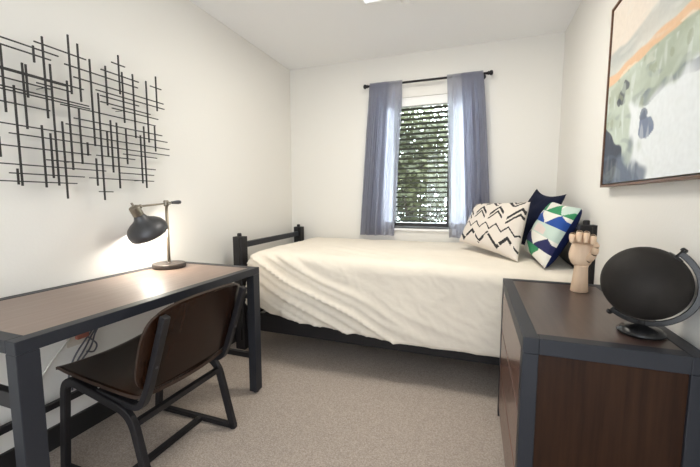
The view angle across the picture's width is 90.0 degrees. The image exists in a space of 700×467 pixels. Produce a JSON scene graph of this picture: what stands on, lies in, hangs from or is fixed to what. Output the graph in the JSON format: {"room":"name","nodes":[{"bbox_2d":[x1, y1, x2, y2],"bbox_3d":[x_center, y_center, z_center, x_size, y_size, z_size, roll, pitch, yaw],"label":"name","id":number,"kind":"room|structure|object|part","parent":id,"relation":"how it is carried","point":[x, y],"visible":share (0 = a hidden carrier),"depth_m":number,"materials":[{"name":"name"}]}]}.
{"room":"bedroom","nodes":[
{"label":"bedroom","id":0,"kind":"room"},
{"bbox_2d":[0,0,291,453],"bbox_3d":[-1.419,-0.248,1.762,0.150,2.514,4.590,2,6,20],"label":"wall","id":1,"kind":"structure","parent":0,"point":[225,121],"depth_m":1.99,"materials":[{"name":"white paint"}]},
{"bbox_2d":[66,331,91,347],"bbox_3d":[-1.351,0.517,1.758,0.030,0.080,0.120,2,6,20],"label":"wall outlet","id":2,"kind":"object","parent":1,"relation":"attached to","point":[76,340],"visible":0.47,"depth_m":1.74,"materials":[{"name":"beige plastic"}]},
{"bbox_2d":[42,338,71,377],"bbox_3d":[-1.397,0.623,1.631,0.012,0.211,0.206,2,6,17],"label":"cord","id":3,"kind":"object","parent":2,"relation":"attached to","point":[69,339],"visible":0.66,"depth_m":1.65,"materials":[{"name":"white plastic"}]},
{"bbox_2d":[68,329,97,390],"bbox_3d":[-1.327,0.601,1.774,0.035,0.304,0.238,2,6,18],"label":"power cord","id":4,"kind":"object","parent":1,"relation":"attached to","point":[95,330],"visible":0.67,"depth_m":1.77,"materials":[{"name":"grey plastic"}]},
{"bbox_2d":[0,34,169,199],"bbox_3d":[-1.293,-0.549,1.763,0.067,0.759,0.877,2,6,20],"label":"wall sculpture","id":5,"kind":"object","parent":1,"relation":"attached to","point":[24,81],"visible":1,"depth_m":1.64,"materials":[{"name":"black metal"}]},
{"bbox_3d":[-1.387,-0.621,1.400,0.006,0.263,0.006,2,6,20],"label":"rod","id":6,"kind":"part","parent":5,"relation":"part of","materials":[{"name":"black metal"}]},
{"bbox_3d":[-1.381,-0.237,1.456,0.006,0.066,0.006,2,6,20],"label":"rod","id":7,"kind":"part","parent":5,"relation":"part of","materials":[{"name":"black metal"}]},
{"bbox_3d":[-1.376,-0.404,1.452,0.006,0.409,0.006,2,6,20],"label":"rod","id":8,"kind":"part","parent":5,"relation":"part of","materials":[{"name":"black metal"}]},
{"bbox_3d":[-1.374,-0.538,1.463,0.006,0.005,0.211,2,6,20],"label":"rod","id":9,"kind":"part","parent":5,"relation":"part of","materials":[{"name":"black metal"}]},
{"bbox_3d":[-1.365,-0.576,1.468,0.006,0.269,0.006,2,6,20],"label":"rod","id":10,"kind":"part","parent":5,"relation":"part of","materials":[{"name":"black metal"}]},
{"bbox_3d":[-1.372,-0.633,1.461,0.006,0.005,0.211,2,6,20],"label":"rod","id":11,"kind":"part","parent":5,"relation":"part of","materials":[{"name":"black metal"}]},
{"bbox_3d":[-1.368,-0.762,1.459,0.006,0.005,0.213,2,6,20],"label":"rod","id":12,"kind":"part","parent":5,"relation":"part of","materials":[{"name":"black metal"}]},
{"bbox_3d":[-1.360,-0.642,1.473,0.006,0.135,0.006,2,6,20],"label":"rod","id":13,"kind":"part","parent":5,"relation":"part of","materials":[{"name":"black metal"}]},
{"bbox_3d":[-1.362,-0.791,1.472,0.006,0.005,0.243,2,6,20],"label":"rod","id":14,"kind":"part","parent":5,"relation":"part of","materials":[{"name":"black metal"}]},
{"bbox_3d":[-1.359,-0.669,1.493,0.006,0.005,0.280,2,6,20],"label":"rod","id":15,"kind":"part","parent":5,"relation":"part of","materials":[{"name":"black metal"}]},
{"bbox_3d":[-1.349,-0.765,1.492,0.006,0.069,0.006,2,6,20],"label":"rod","id":16,"kind":"part","parent":5,"relation":"part of","materials":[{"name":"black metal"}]},
{"bbox_3d":[-1.363,-0.225,1.525,0.006,0.005,0.326,2,6,20],"label":"rod","id":17,"kind":"part","parent":5,"relation":"part of","materials":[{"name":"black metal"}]},
{"bbox_3d":[-1.347,-0.679,1.527,0.006,0.005,0.352,2,6,20],"label":"rod","id":18,"kind":"part","parent":5,"relation":"part of","materials":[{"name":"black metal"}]},
{"bbox_3d":[-1.347,-0.339,1.542,0.006,0.270,0.006,2,6,20],"label":"rod","id":19,"kind":"part","parent":5,"relation":"part of","materials":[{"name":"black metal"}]},
{"bbox_3d":[-1.344,-0.607,1.540,0.006,0.005,0.378,2,6,20],"label":"rod","id":20,"kind":"part","parent":5,"relation":"part of","materials":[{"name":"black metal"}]},
{"bbox_3d":[-1.344,-0.595,1.543,0.006,0.005,0.383,2,6,20],"label":"rod","id":21,"kind":"part","parent":5,"relation":"part of","materials":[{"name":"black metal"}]},
{"bbox_3d":[-1.337,-0.683,1.535,0.006,0.346,0.006,2,6,20],"label":"rod","id":22,"kind":"part","parent":5,"relation":"part of","materials":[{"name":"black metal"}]},
{"bbox_3d":[-1.349,-0.372,1.551,0.006,0.005,0.389,2,6,20],"label":"rod","id":23,"kind":"part","parent":5,"relation":"part of","materials":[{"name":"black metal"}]},
{"bbox_3d":[-1.345,-0.262,1.571,0.006,0.005,0.294,2,6,20],"label":"rod","id":24,"kind":"part","parent":5,"relation":"part of","materials":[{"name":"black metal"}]},
{"bbox_3d":[-1.336,-0.348,1.570,0.006,0.198,0.006,2,6,20],"label":"rod","id":25,"kind":"part","parent":5,"relation":"part of","materials":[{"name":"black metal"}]},
{"bbox_3d":[-1.338,-0.301,1.589,0.006,0.005,0.465,2,6,20],"label":"rod","id":26,"kind":"part","parent":5,"relation":"part of","materials":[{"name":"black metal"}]},
{"bbox_3d":[-1.329,-0.658,1.578,0.006,0.005,0.144,2,6,20],"label":"rod","id":27,"kind":"part","parent":5,"relation":"part of","materials":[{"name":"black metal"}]},
{"bbox_3d":[-1.329,-0.485,1.576,0.006,0.534,0.006,2,6,20],"label":"rod","id":28,"kind":"part","parent":5,"relation":"part of","materials":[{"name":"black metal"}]},
{"bbox_3d":[-1.316,-0.832,1.597,0.006,0.005,0.214,2,6,20],"label":"rod","id":29,"kind":"part","parent":5,"relation":"part of","materials":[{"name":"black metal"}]},
{"bbox_3d":[-1.319,-0.338,1.620,0.006,0.352,0.006,2,6,20],"label":"rod","id":30,"kind":"part","parent":5,"relation":"part of","materials":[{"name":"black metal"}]},
{"bbox_3d":[-1.301,-0.784,1.625,0.006,0.265,0.006,2,6,20],"label":"rod","id":31,"kind":"part","parent":5,"relation":"part of","materials":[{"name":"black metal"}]},
{"bbox_3d":[-1.308,-0.503,1.635,0.006,0.407,0.006,2,6,20],"label":"rod","id":32,"kind":"part","parent":5,"relation":"part of","materials":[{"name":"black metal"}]},
{"bbox_3d":[-1.288,-0.763,1.665,0.006,0.266,0.006,2,6,20],"label":"rod","id":33,"kind":"part","parent":5,"relation":"part of","materials":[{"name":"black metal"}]},
{"bbox_3d":[-1.293,-0.466,1.681,0.006,0.260,0.006,2,6,20],"label":"rod","id":34,"kind":"part","parent":5,"relation":"part of","materials":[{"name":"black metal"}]},
{"bbox_3d":[-1.267,-0.481,1.770,0.006,0.005,0.859,2,6,20],"label":"rod","id":35,"kind":"part","parent":5,"relation":"part of","materials":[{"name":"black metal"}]},
{"bbox_3d":[-1.283,-0.414,1.713,0.006,0.064,0.006,2,6,20],"label":"rod","id":36,"kind":"part","parent":5,"relation":"part of","materials":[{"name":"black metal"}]},
{"bbox_3d":[-1.257,-0.447,1.801,0.006,0.005,0.796,2,6,20],"label":"rod","id":37,"kind":"part","parent":5,"relation":"part of","materials":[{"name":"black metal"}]},
{"bbox_3d":[-1.270,-0.643,1.726,0.006,0.416,0.006,2,6,20],"label":"rod","id":38,"kind":"part","parent":5,"relation":"part of","materials":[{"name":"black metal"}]},
{"bbox_3d":[-1.270,-0.308,1.758,0.006,0.136,0.006,2,6,20],"label":"rod","id":39,"kind":"part","parent":5,"relation":"part of","materials":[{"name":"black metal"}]},
{"bbox_3d":[-1.254,-0.354,1.820,0.006,0.005,0.565,2,6,20],"label":"rod","id":40,"kind":"part","parent":5,"relation":"part of","materials":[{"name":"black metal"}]},
{"bbox_3d":[-1.251,-0.797,1.784,0.006,0.005,0.373,2,6,20],"label":"rod","id":41,"kind":"part","parent":5,"relation":"part of","materials":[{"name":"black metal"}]},
{"bbox_3d":[-1.260,-0.437,1.775,0.006,0.533,0.006,2,6,20],"label":"rod","id":42,"kind":"part","parent":5,"relation":"part of","materials":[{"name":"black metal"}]},
{"bbox_3d":[-1.244,-0.755,1.788,0.006,0.195,0.006,2,6,20],"label":"rod","id":43,"kind":"part","parent":5,"relation":"part of","materials":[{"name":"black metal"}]},
{"bbox_3d":[-1.238,-0.615,1.837,0.006,0.005,0.506,2,6,20],"label":"rod","id":44,"kind":"part","parent":5,"relation":"part of","materials":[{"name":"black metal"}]},
{"bbox_3d":[-1.249,-0.461,1.804,0.006,0.131,0.006,2,6,20],"label":"rod","id":45,"kind":"part","parent":5,"relation":"part of","materials":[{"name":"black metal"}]},
{"bbox_3d":[-1.241,-0.454,1.825,0.006,0.268,0.006,2,6,20],"label":"rod","id":46,"kind":"part","parent":5,"relation":"part of","materials":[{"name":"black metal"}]},
{"bbox_3d":[-1.222,-0.535,1.890,0.006,0.005,0.569,2,6,20],"label":"rod","id":47,"kind":"part","parent":5,"relation":"part of","materials":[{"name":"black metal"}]},
{"bbox_3d":[-1.222,-0.569,1.887,0.006,0.005,0.496,2,6,20],"label":"rod","id":48,"kind":"part","parent":5,"relation":"part of","materials":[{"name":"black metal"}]},
{"bbox_3d":[-1.230,-0.413,1.860,0.006,0.344,0.006,2,6,20],"label":"rod","id":49,"kind":"part","parent":5,"relation":"part of","materials":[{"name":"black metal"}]},
{"bbox_3d":[-1.216,-0.761,1.884,0.006,0.005,0.505,2,6,20],"label":"rod","id":50,"kind":"part","parent":5,"relation":"part of","materials":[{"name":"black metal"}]},
{"bbox_3d":[-1.220,-0.838,1.849,0.006,0.199,0.006,2,6,20],"label":"rod","id":51,"kind":"part","parent":5,"relation":"part of","materials":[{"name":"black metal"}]},
{"bbox_3d":[-1.224,-0.707,1.868,0.006,0.005,0.217,2,6,20],"label":"rod","id":52,"kind":"part","parent":5,"relation":"part of","materials":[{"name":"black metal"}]},
{"bbox_3d":[-1.221,-0.838,1.863,0.006,0.005,0.211,2,6,20],"label":"rod","id":53,"kind":"part","parent":5,"relation":"part of","materials":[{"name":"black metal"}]},
{"bbox_3d":[-1.226,-0.292,1.903,0.006,0.005,0.369,2,6,20],"label":"rod","id":54,"kind":"part","parent":5,"relation":"part of","materials":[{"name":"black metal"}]},
{"bbox_3d":[-1.214,-0.728,1.875,0.006,0.264,0.006,2,6,20],"label":"rod","id":55,"kind":"part","parent":5,"relation":"part of","materials":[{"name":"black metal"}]},
{"bbox_3d":[-1.212,-0.680,1.904,0.006,0.005,0.290,2,6,20],"label":"rod","id":56,"kind":"part","parent":5,"relation":"part of","materials":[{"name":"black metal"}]},
{"bbox_3d":[-1.213,-0.471,1.902,0.006,0.188,0.006,2,6,20],"label":"rod","id":57,"kind":"part","parent":5,"relation":"part of","materials":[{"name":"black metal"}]},
{"bbox_3d":[-1.198,-0.736,1.937,0.006,0.005,0.409,2,6,20],"label":"rod","id":58,"kind":"part","parent":5,"relation":"part of","materials":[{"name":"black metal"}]},
{"bbox_3d":[-1.193,-0.703,1.936,0.006,0.343,0.006,2,6,20],"label":"rod","id":59,"kind":"part","parent":5,"relation":"part of","materials":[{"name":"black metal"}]},
{"bbox_3d":[-1.193,-0.667,1.958,0.006,0.005,0.283,2,6,20],"label":"rod","id":60,"kind":"part","parent":5,"relation":"part of","materials":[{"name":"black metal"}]},
{"bbox_3d":[-1.184,-0.421,1.989,0.006,0.269,0.006,2,6,20],"label":"rod","id":61,"kind":"part","parent":5,"relation":"part of","materials":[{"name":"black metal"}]},
{"bbox_3d":[-1.176,-0.437,2.011,0.006,0.349,0.006,2,6,20],"label":"rod","id":62,"kind":"part","parent":5,"relation":"part of","materials":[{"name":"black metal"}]},
{"bbox_3d":[-1.165,-0.699,2.014,0.006,0.344,0.006,2,6,20],"label":"rod","id":63,"kind":"part","parent":5,"relation":"part of","materials":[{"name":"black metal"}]},
{"bbox_3d":[-1.151,-0.558,2.068,0.006,0.146,0.006,2,6,20],"label":"rod","id":64,"kind":"part","parent":5,"relation":"part of","materials":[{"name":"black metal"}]},
{"bbox_3d":[-1.143,-0.824,2.066,0.006,0.198,0.006,2,6,20],"label":"rod","id":65,"kind":"part","parent":5,"relation":"part of","materials":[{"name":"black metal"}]},
{"bbox_2d":[0,312,269,466],"bbox_3d":[-1.365,0.958,1.780,0.018,0.108,4.440,2,6,20],"label":"baseboard","id":66,"kind":"structure","parent":1,"relation":"attached to","point":[89,417],"depth_m":1.75,"materials":[{"name":"black"}]},
{"bbox_2d":[49,331,504,466],"bbox_3d":[-0.177,1.105,1.447,2.787,0.120,4.590,2,6,20],"label":"floor","id":67,"kind":"structure","parent":0,"point":[319,402],"depth_m":1.92,"materials":[{"name":"carpet"}]},
{"bbox_2d":[0,261,261,466],"bbox_3d":[-1.041,0.632,1.693,0.620,0.775,1.195,2,6,20],"label":"writing desk","id":68,"kind":"object","parent":67,"relation":"on","point":[32,321],"visible":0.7,"depth_m":1.34,"materials":[{"name":"brown wood"}]},
{"bbox_3d":[-0.964,0.707,1.067,0.050,0.722,0.060,2,6,20],"label":"leg","id":69,"kind":"part","parent":68,"relation":"part of","materials":[{"name":"grey metal"}]},
{"bbox_3d":[-1.041,0.266,1.657,0.620,0.040,1.195,2,6,20],"label":"frame","id":70,"kind":"part","parent":68,"relation":"part of","materials":[{"name":"grey metal"}]},
{"bbox_2d":[127,200,185,269],"bbox_3d":[-1.109,0.009,2.030,0.210,0.402,0.340,2,6,20],"label":"desk lamp","id":71,"kind":"object","parent":68,"relation":"on","point":[144,228],"visible":1,"depth_m":1.91,"materials":[{"name":"brown metal"}]},
{"bbox_2d":[129,203,143,217],"bbox_3d":[-1.154,-0.126,1.889,0.056,0.082,0.070,2,6,20],"label":"socket","id":72,"kind":"object","parent":71,"relation":"attached to","point":[136,211],"depth_m":1.87,"materials":[{"name":"gold metal"}]},
{"bbox_3d":[-1.133,-0.037,1.959,0.210,0.176,0.194,2,6,20],"label":"lamp shade","id":73,"kind":"part","parent":71,"relation":"part of","materials":[{"name":"grey metal"}]},
{"bbox_3d":[-1.110,-0.167,2.008,0.012,0.030,0.246,2,6,20],"label":"arm","id":74,"kind":"part","parent":71,"relation":"part of","materials":[{"name":"gold metal"}]},
{"bbox_3d":[-1.064,-0.191,2.137,0.024,0.024,0.072,2,6,20],"label":"handle","id":75,"kind":"part","parent":71,"relation":"part of","materials":[{"name":"grey"}]},
{"bbox_3d":[-0.582,0.604,2.130,0.050,0.722,0.060,2,6,20],"label":"leg","id":76,"kind":"part","parent":68,"relation":"part of","materials":[{"name":"grey metal"}]},
{"bbox_2d":[56,283,246,466],"bbox_3d":[-0.897,0.624,1.628,0.685,0.804,0.564,2,6,20],"label":"desk chair","id":77,"kind":"object","parent":67,"relation":"on","point":[189,334],"visible":1,"depth_m":1.48,"materials":[{"name":"black metal"}]},
{"bbox_3d":[-1.006,0.822,1.429,0.542,0.430,0.026,2,6,20],"label":"frame","id":78,"kind":"part","parent":77,"relation":"part of","materials":[{"name":"black metal"}]},
{"bbox_3d":[-0.959,0.597,1.643,0.557,0.074,0.476,2,6,20],"label":"seat","id":79,"kind":"part","parent":77,"relation":"part of","materials":[{"name":"brown wood"}]},
{"bbox_3d":[-0.645,0.414,1.517,0.150,0.367,0.563,2,6,20],"label":"backrest","id":80,"kind":"part","parent":77,"relation":"part of","materials":[{"name":"brown wood"}]},
{"bbox_3d":[-0.845,0.778,1.879,0.542,0.430,0.026,2,6,20],"label":"frame","id":81,"kind":"part","parent":77,"relation":"part of","materials":[{"name":"black metal"}]},
{"bbox_2d":[233,220,597,364],"bbox_3d":[0.387,0.373,2.852,2.422,1.065,1.104,2,6,20],"label":"frame","id":82,"kind":"object","parent":67,"relation":"on","point":[268,322],"visible":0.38,"depth_m":2.58,"materials":[{"name":"black metal"}]},
{"bbox_3d":[-0.854,0.468,2.760,0.084,0.895,0.072,2,6,20],"label":"post","id":83,"kind":"part","parent":82,"relation":"part of","materials":[{"name":"black metal"}]},
{"bbox_3d":[-0.697,0.045,3.212,0.030,0.045,0.961,2,6,18],"label":"footboard rail","id":84,"kind":"part","parent":82,"relation":"part of","materials":[{"name":"grey metal"}]},
{"bbox_3d":[-0.539,0.373,3.736,0.084,0.895,0.072,2,6,20],"label":"post","id":85,"kind":"part","parent":82,"relation":"part of","materials":[{"name":"black metal"}]},
{"bbox_3d":[0.233,0.719,2.400,2.219,0.135,0.032,2,6,20],"label":"rail","id":86,"kind":"part","parent":82,"relation":"part of","materials":[{"name":"black metal"}]},
{"bbox_2d":[245,237,573,357],"bbox_3d":[0.424,0.388,2.764,2.180,0.548,1.197,2,6,20],"label":"bedspread","id":87,"kind":"object","parent":82,"relation":"on","point":[433,295],"visible":0.79,"depth_m":2.30,"materials":[{"name":"beige fabric"}]},
{"bbox_2d":[459,202,529,261],"bbox_3d":[1.073,-0.041,2.598,0.263,0.387,0.654,-2,6,-21],"label":"zigzag pillow","id":88,"kind":"object","parent":87,"relation":"on","point":[498,228],"visible":1,"depth_m":2.47,"materials":[{"name":"beige fabric"}]},
{"bbox_2d":[521,189,565,244],"bbox_3d":[1.367,-0.106,2.618,0.195,0.464,0.594,-1,6,-6],"label":"pillow","id":89,"kind":"object","parent":87,"relation":"on","point":[538,201],"visible":0.41,"depth_m":2.53,"materials":[{"name":"fabric"}]},
{"bbox_2d":[524,202,581,267],"bbox_3d":[1.299,-0.011,2.280,0.241,0.396,0.466,1,6,8],"label":"pillow","id":90,"kind":"object","parent":87,"relation":"on","point":[548,236],"visible":0.99,"depth_m":2.12,"materials":[{"name":"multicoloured fabric"}]},
{"bbox_3d":[1.490,0.085,2.436,0.025,0.280,0.935,2,6,20],"label":"headboard panel","id":91,"kind":"part","parent":82,"relation":"part of","materials":[{"name":"black metal"}]},
{"bbox_3d":[1.321,0.469,1.998,0.084,1.040,0.072,2,6,20],"label":"post","id":92,"kind":"part","parent":82,"relation":"part of","materials":[{"name":"black metal"}]},
{"bbox_2d":[497,278,699,466],"bbox_3d":[0.892,0.664,1.439,0.456,0.760,0.863,2,6,20],"label":"dresser","id":93,"kind":"object","parent":67,"relation":"on","point":[575,390],"visible":0.98,"depth_m":1.05,"materials":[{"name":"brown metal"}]},
{"bbox_3d":[0.836,0.645,1.893,0.045,0.710,0.045,2,6,20],"label":"post","id":94,"kind":"part","parent":93,"relation":"part of","materials":[{"name":"grey metal"}]},
{"bbox_3d":[0.688,0.871,1.532,0.020,0.206,0.767,2,6,20],"label":"drawer","id":95,"kind":"part","parent":93,"relation":"part of","materials":[{"name":"brown wood"}]},
{"bbox_3d":[0.688,0.654,1.511,0.020,0.206,0.767,2,6,20],"label":"drawer","id":96,"kind":"part","parent":93,"relation":"part of","materials":[{"name":"brown wood"}]},
{"bbox_3d":[0.688,0.435,1.490,0.020,0.210,0.767,2,6,20],"label":"drawer","id":97,"kind":"part","parent":93,"relation":"part of","materials":[{"name":"brown wood"}]},
{"bbox_3d":[0.560,0.720,1.127,0.045,0.710,0.045,2,6,20],"label":"post","id":98,"kind":"part","parent":93,"relation":"part of","materials":[{"name":"grey metal"}]},
{"bbox_2d":[568,230,599,292],"bbox_3d":[1.049,0.125,1.589,0.113,0.284,0.101,2,6,20],"label":"sculpture","id":99,"kind":"object","parent":93,"relation":"on","point":[584,249],"visible":1,"depth_m":1.58,"materials":[{"name":"brown wood"}]},
{"bbox_3d":[0.892,0.302,1.404,0.366,0.028,0.773,2,6,20],"label":"panel","id":100,"kind":"part","parent":93,"relation":"part of","materials":[{"name":"brown wood"}]},
{"bbox_3d":[0.892,0.311,1.405,0.456,0.050,0.863,2,6,20],"label":"frame","id":101,"kind":"part","parent":93,"relation":"part of","materials":[{"name":"grey metal"}]},
{"bbox_3d":[0.752,0.689,1.051,0.366,0.634,0.018,2,6,20],"label":"panel","id":102,"kind":"part","parent":93,"relation":"part of","materials":[{"name":"brown wood"}]},
{"bbox_2d":[600,247,699,340],"bbox_3d":[0.922,0.175,1.093,0.233,0.281,0.226,2,6,20],"label":"globe","id":103,"kind":"object","parent":93,"relation":"on","point":[643,284],"visible":1,"depth_m":1.03,"materials":[{"name":"black"}]},
{"bbox_3d":[0.920,0.281,1.104,0.020,0.016,0.020,2,6,20],"label":"stem","id":104,"kind":"part","parent":103,"relation":"part of","materials":[{"name":"black metal"}]},
{"bbox_3d":[0.947,0.733,0.989,0.045,0.710,0.045,2,6,20],"label":"post","id":105,"kind":"part","parent":93,"relation":"part of","materials":[{"name":"grey metal"}]},
{"bbox_2d":[190,0,581,69],"bbox_3d":[-0.177,-1.516,1.192,2.787,0.120,4.590,2,6,20],"label":"ceiling","id":106,"kind":"structure","parent":0,"point":[297,34],"depth_m":2.68,"materials":[{"name":"white paint"}]},
{"bbox_2d":[358,0,394,6],"bbox_3d":[0.260,-1.522,2.011,0.590,0.028,0.590,2,6,20],"label":"recessed light","id":107,"kind":"object","parent":106,"relation":"in","point":[363,3],"visible":1,"depth_m":2.33,"materials":[{"name":"white"}]},
{"bbox_2d":[400,0,410,4],"bbox_3d":[0.374,-1.558,2.356,0.069,0.022,0.069,2,6,20],"label":"smoke detector","id":108,"kind":"object","parent":106,"relation":"attached to","point":[404,2],"visible":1,"depth_m":2.35,"materials":[{"name":"white plastic"}]},
{"bbox_2d":[290,31,564,244],"bbox_3d":[0.572,-0.408,3.399,2.487,2.514,0.150,2,6,20],"label":"wall","id":109,"kind":"structure","parent":0,"point":[329,103],"depth_m":3.22,"materials":[{"name":"white paint"}]},
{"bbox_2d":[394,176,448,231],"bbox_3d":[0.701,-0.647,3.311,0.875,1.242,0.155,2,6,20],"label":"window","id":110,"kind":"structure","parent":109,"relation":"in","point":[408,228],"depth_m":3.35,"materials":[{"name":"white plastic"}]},
{"bbox_3d":[0.693,-0.038,3.346,0.875,0.022,0.105,2,6,20],"label":"sill","id":111,"kind":"part","parent":110,"relation":"part of","materials":[{"name":"white"}]},
{"bbox_3d":[0.719,-0.663,3.359,0.835,1.220,0.050,2,6,20],"label":"frame","id":112,"kind":"part","parent":110,"relation":"part of","materials":[{"name":"white plastic"}]},
{"bbox_2d":[395,94,448,226],"bbox_3d":[0.674,-0.666,3.298,0.525,1.198,0.067,2,6,20],"label":"window blind","id":113,"kind":"object","parent":110,"relation":"attached to","point":[430,101],"visible":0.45,"depth_m":3.28,"materials":[{"name":"white plastic"}]},
{"bbox_3d":[0.675,-0.085,3.358,0.481,0.030,0.040,2,6,20],"label":"rail","id":114,"kind":"part","parent":113,"relation":"part of","materials":[{"name":"black"}]},
{"bbox_3d":[0.675,-0.642,3.304,0.287,1.100,0.054,2,6,20],"label":"ladder cord","id":115,"kind":"part","parent":113,"relation":"part of","materials":[{"name":"white fabric"}]},
{"bbox_2d":[363,70,492,88],"bbox_3d":[0.671,-1.365,3.142,1.139,0.049,0.090,2,6,20],"label":"curtain rod","id":116,"kind":"object","parent":109,"relation":"attached to","point":[490,72],"visible":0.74,"depth_m":3.10,"materials":[{"name":"black metal"}]},
{"bbox_2d":[360,80,401,235],"bbox_3d":[0.282,-0.689,3.296,0.404,1.418,0.086,2,6,20],"label":"curtain","id":117,"kind":"object","parent":116,"relation":"hanging from","point":[385,98],"visible":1,"depth_m":3.29,"materials":[{"name":"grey fabric"}]},
{"bbox_2d":[447,70,489,237],"bbox_3d":[1.030,-0.663,3.032,0.407,1.418,0.091,2,6,20],"label":"curtain","id":118,"kind":"object","parent":116,"relation":"hanging from","point":[468,173],"visible":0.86,"depth_m":3.03,"materials":[{"name":"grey fabric"}]},
{"bbox_2d":[556,0,699,349],"bbox_3d":[1.064,-0.163,0.877,0.150,2.514,4.590,2,6,20],"label":"wall","id":119,"kind":"structure","parent":0,"point":[665,216],"depth_m":1.90,"materials":[{"name":"white paint"}]},
{"bbox_2d":[600,0,699,187],"bbox_3d":[1.081,-0.600,1.170,0.040,0.848,1.170,2,6,20],"label":"framed painting","id":120,"kind":"object","parent":119,"relation":"attached to","point":[651,134],"visible":1,"depth_m":1.27,"materials":[{"name":"brown wood"}]},
{"label":"outside","id":121,"kind":"structure","parent":0,"visible":0},
{"bbox_3d":[2.892,0.574,9.655,17.000,0.050,12.060,2,6,20],"label":"ground","id":122,"kind":"structure","parent":121,"visible":0},
{"bbox_2d":[397,107,447,222],"bbox_3d":[1.053,-0.746,6.313,2.168,3.252,2.176,2,6,20],"label":"tree","id":123,"kind":"object","parent":122,"relation":"on","point":[425,110],"visible":0.35,"depth_m":5.92,"materials":[{"name":"green plant"}]},
{"bbox_2d":[414,104,447,204],"bbox_3d":[4.141,-2.483,12.528,5.650,5.505,5.442,2,6,20],"label":"tree","id":124,"kind":"object","parent":122,"relation":"on","point":[444,139],"visible":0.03,"depth_m":12.42,"materials":[{"name":"green plant"}]}
]}

